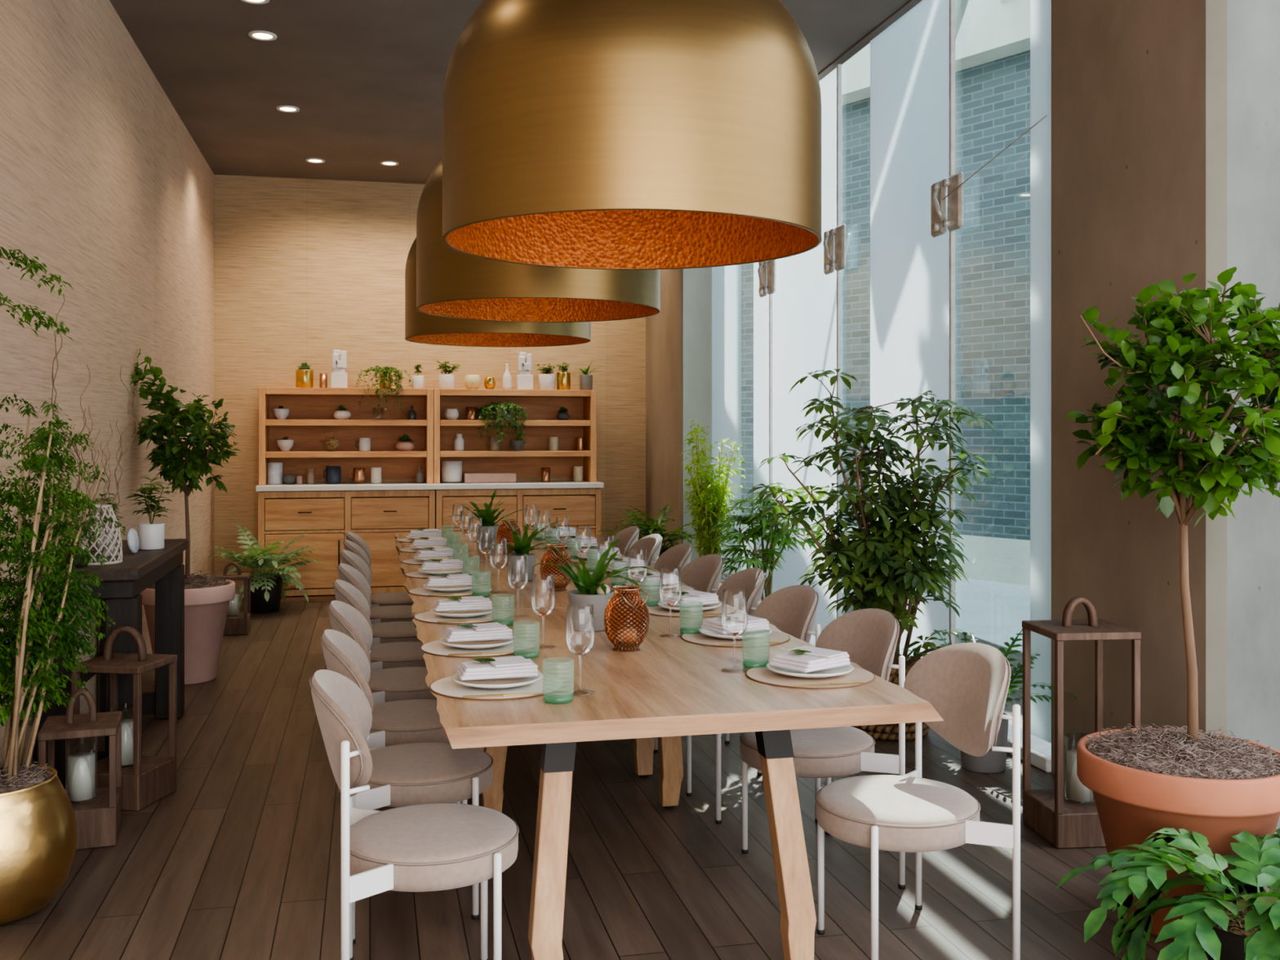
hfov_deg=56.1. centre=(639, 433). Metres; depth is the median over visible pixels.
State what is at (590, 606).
bowl
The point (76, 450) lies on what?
branches
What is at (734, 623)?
napkin
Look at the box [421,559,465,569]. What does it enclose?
napkin
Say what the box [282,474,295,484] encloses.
pot
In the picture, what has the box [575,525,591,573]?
wine glass
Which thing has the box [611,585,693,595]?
placemat
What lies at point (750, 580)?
dining chair
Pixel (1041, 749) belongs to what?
curb
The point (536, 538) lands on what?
placemat
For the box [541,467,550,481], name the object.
cylinder
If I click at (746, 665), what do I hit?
tumbler
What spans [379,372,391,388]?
pot
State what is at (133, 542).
round dish
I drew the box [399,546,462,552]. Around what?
placemat
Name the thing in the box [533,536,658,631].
potted plant
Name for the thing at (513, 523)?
vase
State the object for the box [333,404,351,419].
potted cactus
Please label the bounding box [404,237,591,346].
pendant lamp
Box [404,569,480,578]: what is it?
placemat
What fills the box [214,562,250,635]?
wooden lantern
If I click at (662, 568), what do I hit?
bowl
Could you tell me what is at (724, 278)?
window
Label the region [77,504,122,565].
woven vase
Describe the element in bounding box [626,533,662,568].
dining chair
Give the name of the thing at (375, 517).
base cabinet
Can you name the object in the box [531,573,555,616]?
bowl
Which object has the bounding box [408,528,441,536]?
napkin
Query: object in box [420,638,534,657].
placemat
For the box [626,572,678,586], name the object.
napkin
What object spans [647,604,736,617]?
placemat
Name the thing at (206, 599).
citrus tree
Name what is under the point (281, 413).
moss bowl
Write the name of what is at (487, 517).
table plant
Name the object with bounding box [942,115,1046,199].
steel cable
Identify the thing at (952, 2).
window frame
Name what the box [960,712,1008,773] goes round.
pot
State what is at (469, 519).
bowl
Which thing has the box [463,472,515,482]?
box
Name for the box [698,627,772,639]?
dinner plate
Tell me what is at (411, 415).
glass bottle
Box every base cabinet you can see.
[257,489,435,602]
[434,488,601,544]
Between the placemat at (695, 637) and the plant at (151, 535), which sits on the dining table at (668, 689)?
the placemat at (695, 637)
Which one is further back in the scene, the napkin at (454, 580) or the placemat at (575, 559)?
the placemat at (575, 559)
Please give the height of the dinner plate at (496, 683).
0.022 m
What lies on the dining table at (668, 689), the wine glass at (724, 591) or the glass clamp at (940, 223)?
the wine glass at (724, 591)
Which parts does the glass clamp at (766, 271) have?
lever, clamp plate, clamp plate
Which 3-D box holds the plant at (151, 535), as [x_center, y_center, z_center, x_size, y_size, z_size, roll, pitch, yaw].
[-2.196,0.361,5.410,0.189,0.322,0.235,0,0,-44]
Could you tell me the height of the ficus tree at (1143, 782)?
1.862 m
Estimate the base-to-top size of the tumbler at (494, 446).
0.125 m
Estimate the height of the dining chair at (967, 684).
0.805 m
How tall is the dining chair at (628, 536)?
0.805 m
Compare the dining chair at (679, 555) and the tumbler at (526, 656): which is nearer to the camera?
the tumbler at (526, 656)
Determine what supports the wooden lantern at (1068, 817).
on the floor
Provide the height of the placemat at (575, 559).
0.003 m
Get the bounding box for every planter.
[395,433,414,451]
[440,461,463,483]
[509,435,528,450]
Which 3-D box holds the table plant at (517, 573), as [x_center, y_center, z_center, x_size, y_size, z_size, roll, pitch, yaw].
[-0.516,0.501,5.380,0.355,0.317,0.317,0,0,-2]
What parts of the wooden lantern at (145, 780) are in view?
post, post, handle, post, post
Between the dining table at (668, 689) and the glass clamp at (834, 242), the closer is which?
the dining table at (668, 689)
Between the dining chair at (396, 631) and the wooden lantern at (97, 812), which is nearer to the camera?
the wooden lantern at (97, 812)
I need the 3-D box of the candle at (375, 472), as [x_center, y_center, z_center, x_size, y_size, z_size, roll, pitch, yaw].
[-2.239,0.355,10.177,0.091,0.136,0.091,0,0,-13]
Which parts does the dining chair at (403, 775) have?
backrest, leg, seat, leg, leg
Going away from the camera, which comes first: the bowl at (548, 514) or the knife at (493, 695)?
the knife at (493, 695)
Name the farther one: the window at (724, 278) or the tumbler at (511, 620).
the window at (724, 278)
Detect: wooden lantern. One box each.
[37,688,122,849]
[71,626,177,811]
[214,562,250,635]
[1022,596,1141,848]
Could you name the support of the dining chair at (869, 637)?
on the floor
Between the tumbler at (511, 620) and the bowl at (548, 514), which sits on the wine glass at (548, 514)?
the bowl at (548, 514)
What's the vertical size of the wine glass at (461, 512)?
0.222 m
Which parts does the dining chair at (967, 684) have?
leg, leg, seat, leg, backrest, leg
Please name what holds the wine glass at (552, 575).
on the dining table at (668, 689)
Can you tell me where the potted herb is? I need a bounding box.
[411,364,424,388]
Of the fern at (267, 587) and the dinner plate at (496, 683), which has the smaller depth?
the dinner plate at (496, 683)
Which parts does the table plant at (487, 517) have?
pot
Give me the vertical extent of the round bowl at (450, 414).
0.096 m
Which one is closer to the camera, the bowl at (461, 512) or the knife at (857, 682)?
the knife at (857, 682)
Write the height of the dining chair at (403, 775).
0.805 m
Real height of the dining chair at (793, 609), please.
0.805 m
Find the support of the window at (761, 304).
attached to the trim at (771, 295)
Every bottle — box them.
[407,405,416,419]
[415,465,423,483]
[453,433,464,450]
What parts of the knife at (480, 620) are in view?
handle, blade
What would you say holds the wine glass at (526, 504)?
on the dining table at (474, 553)
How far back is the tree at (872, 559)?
5.41 m
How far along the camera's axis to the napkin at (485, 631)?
3.67 m
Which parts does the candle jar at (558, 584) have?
handle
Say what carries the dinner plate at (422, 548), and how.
on the placemat at (405, 549)
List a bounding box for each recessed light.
[240,0,269,4]
[248,30,276,40]
[275,105,299,112]
[305,158,324,163]
[379,160,399,165]
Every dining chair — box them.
[308,669,519,959]
[320,629,493,944]
[327,600,461,804]
[333,579,436,703]
[337,563,426,671]
[340,550,419,644]
[342,539,413,623]
[345,531,413,607]
[608,525,639,556]
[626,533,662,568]
[653,542,693,576]
[653,567,765,776]
[680,554,724,738]
[686,584,820,823]
[739,608,905,888]
[815,642,1020,959]
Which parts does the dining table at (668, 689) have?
leg, leg, leg, leg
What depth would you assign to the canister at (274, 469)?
9.94 m
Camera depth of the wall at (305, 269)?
10.32 m
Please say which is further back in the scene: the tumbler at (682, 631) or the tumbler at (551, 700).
the tumbler at (682, 631)
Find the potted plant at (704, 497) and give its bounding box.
[680,420,745,592]
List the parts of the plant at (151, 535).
pot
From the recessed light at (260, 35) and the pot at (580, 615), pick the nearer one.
the pot at (580, 615)
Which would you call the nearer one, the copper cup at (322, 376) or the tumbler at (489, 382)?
the copper cup at (322, 376)
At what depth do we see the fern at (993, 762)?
4.89 m
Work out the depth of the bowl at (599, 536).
5.13 m
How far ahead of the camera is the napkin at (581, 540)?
6.84 m
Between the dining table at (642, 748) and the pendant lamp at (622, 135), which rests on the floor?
the dining table at (642, 748)
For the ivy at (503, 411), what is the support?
on the shelf unit at (541, 423)
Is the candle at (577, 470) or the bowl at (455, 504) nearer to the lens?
the bowl at (455, 504)
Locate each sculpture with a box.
[330,349,347,387]
[516,352,533,389]
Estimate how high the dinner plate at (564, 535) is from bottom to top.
0.022 m
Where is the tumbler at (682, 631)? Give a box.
[680,626,699,634]
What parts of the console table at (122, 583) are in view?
leg, rail, leg, leg, leg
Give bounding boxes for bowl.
[273,405,289,419]
[276,436,293,451]
[444,408,458,420]
[452,503,464,524]
[460,510,473,533]
[463,374,480,389]
[468,517,482,542]
[478,526,493,554]
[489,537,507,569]
[507,553,528,590]
[524,504,537,525]
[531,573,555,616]
[537,510,550,533]
[555,516,569,541]
[565,603,595,655]
[575,525,591,552]
[597,535,614,564]
[627,548,647,582]
[659,566,681,606]
[721,588,747,635]
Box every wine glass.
[452,503,464,540]
[460,510,473,550]
[468,517,482,560]
[478,526,494,574]
[489,537,507,592]
[507,553,528,616]
[524,504,537,541]
[531,573,555,646]
[537,510,550,549]
[555,516,569,558]
[565,603,595,692]
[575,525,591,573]
[597,535,614,587]
[627,548,647,608]
[659,566,681,635]
[721,588,747,670]
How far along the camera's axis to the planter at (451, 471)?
10.24 m
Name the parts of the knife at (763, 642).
blade, handle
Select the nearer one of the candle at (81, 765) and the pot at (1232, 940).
the pot at (1232, 940)
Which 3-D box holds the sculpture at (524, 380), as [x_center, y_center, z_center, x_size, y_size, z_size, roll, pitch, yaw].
[-1.003,-0.541,10.447,0.135,0.324,0.116,0,0,-13]
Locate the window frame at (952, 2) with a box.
[949,0,955,644]
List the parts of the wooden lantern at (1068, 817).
post, post, handle, post, post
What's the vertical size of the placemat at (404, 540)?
0.003 m
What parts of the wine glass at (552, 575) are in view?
stem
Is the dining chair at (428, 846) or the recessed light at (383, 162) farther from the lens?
the recessed light at (383, 162)
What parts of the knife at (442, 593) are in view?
handle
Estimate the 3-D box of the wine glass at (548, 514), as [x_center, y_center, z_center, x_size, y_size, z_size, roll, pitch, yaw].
[-0.545,0.548,6.796,0.074,0.222,0.074,0,0,-13]
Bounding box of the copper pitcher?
[349,467,366,483]
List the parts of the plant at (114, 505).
pot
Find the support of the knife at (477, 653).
on the placemat at (435, 647)
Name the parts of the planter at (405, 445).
pot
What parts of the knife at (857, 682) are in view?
blade, handle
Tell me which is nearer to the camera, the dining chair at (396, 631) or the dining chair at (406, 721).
the dining chair at (406, 721)
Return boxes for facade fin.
[955,0,968,40]
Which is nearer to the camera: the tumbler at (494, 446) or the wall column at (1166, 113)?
the wall column at (1166, 113)
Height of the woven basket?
0.331 m
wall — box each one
[0,0,213,764]
[213,174,645,596]
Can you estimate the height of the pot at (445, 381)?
0.125 m
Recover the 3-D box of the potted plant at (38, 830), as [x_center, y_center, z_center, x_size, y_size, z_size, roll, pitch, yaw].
[-1.813,0.402,3.466,0.524,1.954,0.803,0,0,-1]
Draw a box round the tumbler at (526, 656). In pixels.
[514,648,538,658]
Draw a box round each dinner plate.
[405,534,444,539]
[408,544,451,550]
[413,555,459,561]
[417,567,468,574]
[422,582,479,591]
[430,606,496,617]
[439,635,516,648]
[451,671,542,688]
[540,533,577,537]
[558,542,597,548]
[576,554,622,559]
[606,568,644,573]
[624,582,679,590]
[657,601,720,611]
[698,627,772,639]
[765,662,853,678]
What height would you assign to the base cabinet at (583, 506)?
0.905 m
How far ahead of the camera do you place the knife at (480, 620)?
4.18 m
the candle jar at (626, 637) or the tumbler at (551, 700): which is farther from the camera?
the candle jar at (626, 637)
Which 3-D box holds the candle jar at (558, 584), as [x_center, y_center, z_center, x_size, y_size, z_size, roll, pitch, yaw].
[-0.351,0.564,5.046,0.140,0.190,0.140,0,0,-36]
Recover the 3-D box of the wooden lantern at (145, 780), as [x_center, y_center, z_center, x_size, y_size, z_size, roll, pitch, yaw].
[-1.940,1.054,4.524,0.274,0.650,0.264,0,0,9]
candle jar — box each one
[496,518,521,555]
[539,543,573,591]
[604,585,649,651]
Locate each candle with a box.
[67,751,95,800]
[121,719,133,765]
[226,594,238,614]
[370,466,381,483]
[503,542,514,551]
[548,436,558,450]
[549,574,563,587]
[573,466,582,481]
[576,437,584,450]
[617,627,636,646]
[1066,750,1093,801]
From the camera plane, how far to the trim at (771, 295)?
8.25 m
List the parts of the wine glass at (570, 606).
stem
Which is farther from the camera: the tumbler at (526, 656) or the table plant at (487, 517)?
the table plant at (487, 517)
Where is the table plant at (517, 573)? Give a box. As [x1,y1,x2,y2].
[484,508,562,581]
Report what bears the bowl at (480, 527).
on the wine glass at (480, 527)
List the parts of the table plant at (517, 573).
pot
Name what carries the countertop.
on the base cabinet at (375, 517)
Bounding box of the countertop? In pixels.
[255,480,604,491]
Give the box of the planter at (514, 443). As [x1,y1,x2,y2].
[509,435,528,450]
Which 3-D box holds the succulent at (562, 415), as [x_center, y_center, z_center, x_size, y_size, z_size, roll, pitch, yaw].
[-0.673,-0.179,10.525,0.118,0.130,0.121,0,0,-13]
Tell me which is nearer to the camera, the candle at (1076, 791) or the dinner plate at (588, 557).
the candle at (1076, 791)
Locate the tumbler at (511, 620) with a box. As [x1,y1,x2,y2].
[492,617,514,626]
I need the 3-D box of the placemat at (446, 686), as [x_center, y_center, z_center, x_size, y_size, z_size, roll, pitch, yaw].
[-0.373,0.658,3.140,0.350,0.003,0.350,0,0,-10]
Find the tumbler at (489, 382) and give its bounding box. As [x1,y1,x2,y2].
[484,377,495,389]
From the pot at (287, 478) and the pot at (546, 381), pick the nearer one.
the pot at (287, 478)
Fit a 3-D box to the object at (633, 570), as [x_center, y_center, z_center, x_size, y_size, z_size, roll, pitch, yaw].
[-0.080,0.645,5.661,0.238,0.022,0.238,0,0,-13]
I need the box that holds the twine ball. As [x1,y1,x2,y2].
[320,429,339,451]
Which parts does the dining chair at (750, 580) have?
leg, leg, backrest, leg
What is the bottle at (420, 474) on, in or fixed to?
on the countertop
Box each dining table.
[393,531,626,562]
[400,556,722,777]
[412,602,943,959]
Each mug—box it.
[323,466,340,484]
[355,437,370,451]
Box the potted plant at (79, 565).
[59,493,97,567]
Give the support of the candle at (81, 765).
on the wooden lantern at (97, 812)
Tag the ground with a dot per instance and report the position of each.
(995, 612)
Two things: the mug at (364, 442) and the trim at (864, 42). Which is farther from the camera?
the mug at (364, 442)
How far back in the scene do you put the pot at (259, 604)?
9.21 m
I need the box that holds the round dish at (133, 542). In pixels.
[127,528,139,553]
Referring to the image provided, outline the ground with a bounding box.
[741,552,1030,653]
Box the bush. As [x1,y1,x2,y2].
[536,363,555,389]
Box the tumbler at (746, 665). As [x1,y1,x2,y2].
[742,657,768,668]
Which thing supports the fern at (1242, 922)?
on the floor
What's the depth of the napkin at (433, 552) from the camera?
6.14 m
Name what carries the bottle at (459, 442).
on the shelf unit at (541, 423)
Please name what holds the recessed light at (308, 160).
in the ceiling
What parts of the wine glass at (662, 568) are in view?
stem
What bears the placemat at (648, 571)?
on the dining table at (642, 748)
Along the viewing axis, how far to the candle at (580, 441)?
10.53 m
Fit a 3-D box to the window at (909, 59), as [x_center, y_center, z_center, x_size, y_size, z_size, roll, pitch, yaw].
[1.386,-1.380,6.169,0.012,5.280,0.969,0,0,-13]
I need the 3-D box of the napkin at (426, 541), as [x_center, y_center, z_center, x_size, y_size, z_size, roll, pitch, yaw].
[-1.187,0.611,6.795,0.203,0.045,0.121,0,0,-12]
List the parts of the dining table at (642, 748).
leg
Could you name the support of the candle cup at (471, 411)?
on the shelf unit at (541, 423)
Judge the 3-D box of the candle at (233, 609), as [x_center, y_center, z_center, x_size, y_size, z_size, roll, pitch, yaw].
[-2.821,1.184,8.303,0.086,0.134,0.086,0,0,-13]
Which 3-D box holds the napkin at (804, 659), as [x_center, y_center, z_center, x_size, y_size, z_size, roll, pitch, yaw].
[0.463,0.611,3.272,0.179,0.045,0.155,0,0,-38]
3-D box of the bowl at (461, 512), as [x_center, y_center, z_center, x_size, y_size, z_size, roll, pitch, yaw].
[-0.976,0.500,6.750,0.073,0.128,0.073,0,0,-13]
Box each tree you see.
[129,348,242,684]
[746,368,997,741]
[1065,266,1279,939]
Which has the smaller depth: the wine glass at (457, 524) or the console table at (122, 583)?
the console table at (122, 583)
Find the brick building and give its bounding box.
[741,0,1030,586]
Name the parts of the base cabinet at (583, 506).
drawer, door, drawer, door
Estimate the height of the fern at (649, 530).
0.833 m
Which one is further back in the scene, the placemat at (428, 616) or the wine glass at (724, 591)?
the placemat at (428, 616)
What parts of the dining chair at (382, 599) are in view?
backrest, seat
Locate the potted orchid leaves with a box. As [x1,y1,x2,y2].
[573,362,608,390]
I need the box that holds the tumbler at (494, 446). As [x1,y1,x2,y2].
[489,435,499,450]
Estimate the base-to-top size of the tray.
0.005 m
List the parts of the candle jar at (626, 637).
handle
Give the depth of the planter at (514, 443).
10.40 m
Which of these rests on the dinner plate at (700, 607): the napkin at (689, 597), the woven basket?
the napkin at (689, 597)
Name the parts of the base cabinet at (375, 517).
drawer, door, handle, door, drawer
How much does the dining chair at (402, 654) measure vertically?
0.805 m
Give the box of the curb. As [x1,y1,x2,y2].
[808,634,1051,773]
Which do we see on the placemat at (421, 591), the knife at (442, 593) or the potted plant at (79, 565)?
the knife at (442, 593)
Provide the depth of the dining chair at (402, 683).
4.59 m
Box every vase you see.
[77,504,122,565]
[306,467,314,484]
[502,363,511,389]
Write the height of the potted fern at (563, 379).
0.248 m
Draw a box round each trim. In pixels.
[768,293,772,593]
[817,0,922,80]
[836,64,841,617]
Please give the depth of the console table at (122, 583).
4.91 m
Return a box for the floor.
[0,591,1276,959]
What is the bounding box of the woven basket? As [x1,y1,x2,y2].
[851,653,929,741]
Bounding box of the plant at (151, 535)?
[124,476,176,550]
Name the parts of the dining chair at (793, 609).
leg, leg, backrest, leg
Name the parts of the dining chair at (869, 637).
leg, seat, leg, backrest, leg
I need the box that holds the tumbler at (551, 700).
[543,691,573,703]
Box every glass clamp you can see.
[757,259,776,297]
[822,223,846,275]
[930,171,964,237]
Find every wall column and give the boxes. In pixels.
[645,264,741,571]
[1051,0,1279,834]
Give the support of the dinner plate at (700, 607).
on the placemat at (656, 610)
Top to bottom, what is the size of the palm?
1.023 m
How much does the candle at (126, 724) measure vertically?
0.154 m
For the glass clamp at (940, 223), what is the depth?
5.63 m
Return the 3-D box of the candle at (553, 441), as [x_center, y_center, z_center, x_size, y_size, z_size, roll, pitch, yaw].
[-0.757,0.091,10.510,0.085,0.119,0.085,0,0,-13]
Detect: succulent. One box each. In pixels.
[295,361,313,387]
[556,406,568,420]
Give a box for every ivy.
[354,365,413,413]
[476,401,527,447]
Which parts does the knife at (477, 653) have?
handle, blade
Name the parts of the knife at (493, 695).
handle, blade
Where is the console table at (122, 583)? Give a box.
[32,538,188,788]
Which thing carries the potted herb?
on the shelf unit at (310, 419)
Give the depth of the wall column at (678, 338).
9.79 m
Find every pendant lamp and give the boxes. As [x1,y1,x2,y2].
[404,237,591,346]
[416,159,660,322]
[442,0,822,270]
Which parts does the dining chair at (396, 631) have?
backrest, seat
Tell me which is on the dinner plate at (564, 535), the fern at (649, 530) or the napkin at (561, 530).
the napkin at (561, 530)
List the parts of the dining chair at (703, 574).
backrest, leg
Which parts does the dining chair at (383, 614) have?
backrest, seat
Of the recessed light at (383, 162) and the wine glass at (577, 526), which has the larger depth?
the recessed light at (383, 162)
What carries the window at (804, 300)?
attached to the trim at (838, 66)
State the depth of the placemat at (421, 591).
4.96 m
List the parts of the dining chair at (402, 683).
backrest, seat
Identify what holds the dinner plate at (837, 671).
on the placemat at (761, 673)
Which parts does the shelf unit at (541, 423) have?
panel, shelf, shelf, panel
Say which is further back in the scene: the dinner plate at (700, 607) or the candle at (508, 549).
the candle at (508, 549)
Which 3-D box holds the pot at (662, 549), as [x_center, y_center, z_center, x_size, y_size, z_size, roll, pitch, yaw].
[0.084,1.129,9.193,0.340,0.500,0.340,0,0,-13]
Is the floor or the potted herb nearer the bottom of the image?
the floor
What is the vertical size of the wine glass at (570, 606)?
0.222 m
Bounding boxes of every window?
[711,264,737,573]
[753,262,768,600]
[772,67,836,635]
[870,0,949,657]
[1030,0,1051,742]
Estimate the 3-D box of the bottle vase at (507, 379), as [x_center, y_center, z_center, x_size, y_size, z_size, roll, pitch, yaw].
[-1.155,-0.492,10.421,0.079,0.227,0.079,0,0,-13]
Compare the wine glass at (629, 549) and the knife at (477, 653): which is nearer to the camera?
the knife at (477, 653)
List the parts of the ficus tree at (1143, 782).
terracotta pot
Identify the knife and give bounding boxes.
[428,593,475,595]
[437,619,493,622]
[448,651,514,655]
[462,692,544,697]
[671,613,725,616]
[716,641,779,645]
[792,680,865,686]
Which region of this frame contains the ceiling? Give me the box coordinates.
[109,0,909,183]
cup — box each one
[296,475,302,484]
[319,373,327,387]
[466,406,477,420]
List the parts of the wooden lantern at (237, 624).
handle, post, post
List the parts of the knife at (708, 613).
blade, handle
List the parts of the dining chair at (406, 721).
backrest, seat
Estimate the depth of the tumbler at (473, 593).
4.88 m
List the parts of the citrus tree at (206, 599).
pink pot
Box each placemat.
[396,537,453,542]
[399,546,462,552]
[402,557,471,564]
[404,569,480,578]
[408,586,493,596]
[413,609,511,623]
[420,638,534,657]
[429,673,564,700]
[535,535,575,540]
[551,545,600,551]
[566,556,625,563]
[589,569,659,577]
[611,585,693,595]
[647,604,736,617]
[680,630,790,647]
[745,664,875,688]
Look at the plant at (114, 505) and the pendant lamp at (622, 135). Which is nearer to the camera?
the pendant lamp at (622, 135)
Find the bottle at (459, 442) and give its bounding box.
[453,433,464,450]
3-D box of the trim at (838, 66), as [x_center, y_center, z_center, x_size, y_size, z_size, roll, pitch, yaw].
[1.172,-1.320,7.064,0.022,5.400,0.020,0,0,-13]
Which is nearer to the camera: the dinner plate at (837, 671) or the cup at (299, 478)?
the dinner plate at (837, 671)
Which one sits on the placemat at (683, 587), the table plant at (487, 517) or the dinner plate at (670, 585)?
the dinner plate at (670, 585)
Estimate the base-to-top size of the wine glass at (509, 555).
0.222 m
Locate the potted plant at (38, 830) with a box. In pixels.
[0,246,125,924]
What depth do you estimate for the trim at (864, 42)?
6.60 m
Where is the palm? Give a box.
[705,491,826,600]
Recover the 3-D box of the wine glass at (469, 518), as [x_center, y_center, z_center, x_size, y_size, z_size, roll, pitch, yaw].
[-0.848,0.548,6.185,0.074,0.222,0.074,0,0,-13]
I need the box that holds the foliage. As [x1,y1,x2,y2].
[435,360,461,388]
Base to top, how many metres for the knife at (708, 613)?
0.004 m
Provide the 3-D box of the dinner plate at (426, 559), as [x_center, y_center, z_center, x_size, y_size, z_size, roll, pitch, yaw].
[-1.048,0.645,6.181,0.238,0.022,0.238,0,0,-13]
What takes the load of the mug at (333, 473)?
on the countertop
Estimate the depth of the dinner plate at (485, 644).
3.69 m
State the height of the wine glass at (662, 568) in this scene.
0.222 m
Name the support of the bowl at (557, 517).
on the wine glass at (557, 517)
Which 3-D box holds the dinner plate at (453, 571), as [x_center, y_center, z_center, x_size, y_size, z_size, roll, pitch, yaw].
[-0.921,0.645,5.615,0.238,0.022,0.238,0,0,-13]
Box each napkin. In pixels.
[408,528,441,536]
[412,537,448,546]
[415,546,457,557]
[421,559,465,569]
[426,573,475,586]
[435,595,492,611]
[443,622,512,642]
[457,655,538,680]
[542,526,575,534]
[559,535,596,545]
[577,546,620,556]
[604,557,644,569]
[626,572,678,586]
[659,590,719,607]
[701,613,769,634]
[769,645,850,673]
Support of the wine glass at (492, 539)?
on the dining table at (642, 748)
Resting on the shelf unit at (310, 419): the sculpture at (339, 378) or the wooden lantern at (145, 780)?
the sculpture at (339, 378)
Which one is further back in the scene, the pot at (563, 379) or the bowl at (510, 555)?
the pot at (563, 379)
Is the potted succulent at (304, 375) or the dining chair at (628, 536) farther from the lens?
the potted succulent at (304, 375)
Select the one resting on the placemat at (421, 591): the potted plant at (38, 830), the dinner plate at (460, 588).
the dinner plate at (460, 588)
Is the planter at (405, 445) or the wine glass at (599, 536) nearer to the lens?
the wine glass at (599, 536)
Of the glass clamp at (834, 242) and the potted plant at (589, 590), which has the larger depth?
the glass clamp at (834, 242)
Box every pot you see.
[0,764,77,924]
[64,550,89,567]
[250,575,282,613]
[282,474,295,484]
[295,369,313,387]
[333,410,351,419]
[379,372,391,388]
[411,375,424,388]
[438,374,454,388]
[496,408,511,420]
[538,373,555,389]
[556,372,570,390]
[556,412,568,420]
[567,589,613,631]
[658,546,667,556]
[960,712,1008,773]
[1204,897,1248,959]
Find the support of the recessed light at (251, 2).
in the ceiling
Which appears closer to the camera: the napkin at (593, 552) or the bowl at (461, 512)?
the napkin at (593, 552)
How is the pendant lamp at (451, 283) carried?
hanging from the ceiling
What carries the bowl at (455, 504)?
on the wine glass at (457, 524)
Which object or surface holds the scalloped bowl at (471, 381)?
on the shelf unit at (541, 423)
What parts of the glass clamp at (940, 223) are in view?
clamp plate, lever, clamp plate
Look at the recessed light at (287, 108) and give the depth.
8.05 m
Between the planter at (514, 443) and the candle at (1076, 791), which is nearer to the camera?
the candle at (1076, 791)
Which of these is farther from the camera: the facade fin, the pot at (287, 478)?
the pot at (287, 478)
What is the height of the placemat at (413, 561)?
0.003 m
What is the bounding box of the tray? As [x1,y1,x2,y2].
[440,481,463,483]
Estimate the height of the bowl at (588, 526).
0.128 m
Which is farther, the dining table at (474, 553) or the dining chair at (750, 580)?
the dining table at (474, 553)
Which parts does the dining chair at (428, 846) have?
backrest, leg, leg, seat, leg, leg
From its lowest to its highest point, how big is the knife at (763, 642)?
0.004 m
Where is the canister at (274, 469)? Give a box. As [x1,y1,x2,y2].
[266,462,282,484]
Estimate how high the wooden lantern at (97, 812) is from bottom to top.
0.508 m
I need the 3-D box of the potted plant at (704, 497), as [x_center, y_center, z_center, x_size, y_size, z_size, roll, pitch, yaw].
[0.520,0.643,8.521,0.484,1.473,0.493,0,0,-8]
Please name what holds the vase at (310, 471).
on the countertop
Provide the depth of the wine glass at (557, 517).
6.28 m
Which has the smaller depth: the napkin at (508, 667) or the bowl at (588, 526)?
the napkin at (508, 667)
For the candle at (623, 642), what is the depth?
3.64 m
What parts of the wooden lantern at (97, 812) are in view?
post, post, handle, post, post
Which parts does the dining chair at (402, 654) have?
backrest, seat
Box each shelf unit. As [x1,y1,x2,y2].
[258,386,433,484]
[433,388,596,483]
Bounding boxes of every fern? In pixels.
[202,516,329,613]
[553,362,570,390]
[595,502,701,556]
[900,626,1077,773]
[1055,827,1279,959]
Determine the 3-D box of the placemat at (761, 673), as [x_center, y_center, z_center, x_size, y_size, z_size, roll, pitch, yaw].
[0.463,0.658,3.272,0.350,0.003,0.350,0,0,-15]
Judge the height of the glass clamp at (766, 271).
0.260 m
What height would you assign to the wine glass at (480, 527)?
0.222 m
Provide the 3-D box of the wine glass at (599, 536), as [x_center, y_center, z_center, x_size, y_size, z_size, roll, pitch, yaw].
[-0.146,0.548,5.113,0.074,0.222,0.074,0,0,-13]
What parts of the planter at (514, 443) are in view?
pot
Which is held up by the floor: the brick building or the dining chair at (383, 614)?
the dining chair at (383, 614)
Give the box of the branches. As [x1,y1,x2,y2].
[51,295,137,555]
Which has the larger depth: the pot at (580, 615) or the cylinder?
the cylinder
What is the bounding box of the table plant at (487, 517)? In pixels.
[448,489,524,548]
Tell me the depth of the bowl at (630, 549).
4.54 m
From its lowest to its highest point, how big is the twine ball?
0.190 m
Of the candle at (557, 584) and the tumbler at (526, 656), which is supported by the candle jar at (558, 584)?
the candle at (557, 584)
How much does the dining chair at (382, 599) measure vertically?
0.805 m
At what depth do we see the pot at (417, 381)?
10.21 m
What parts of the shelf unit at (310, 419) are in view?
panel, shelf, shelf, panel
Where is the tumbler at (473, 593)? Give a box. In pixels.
[471,591,490,597]
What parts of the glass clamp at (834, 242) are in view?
lever, clamp plate, clamp plate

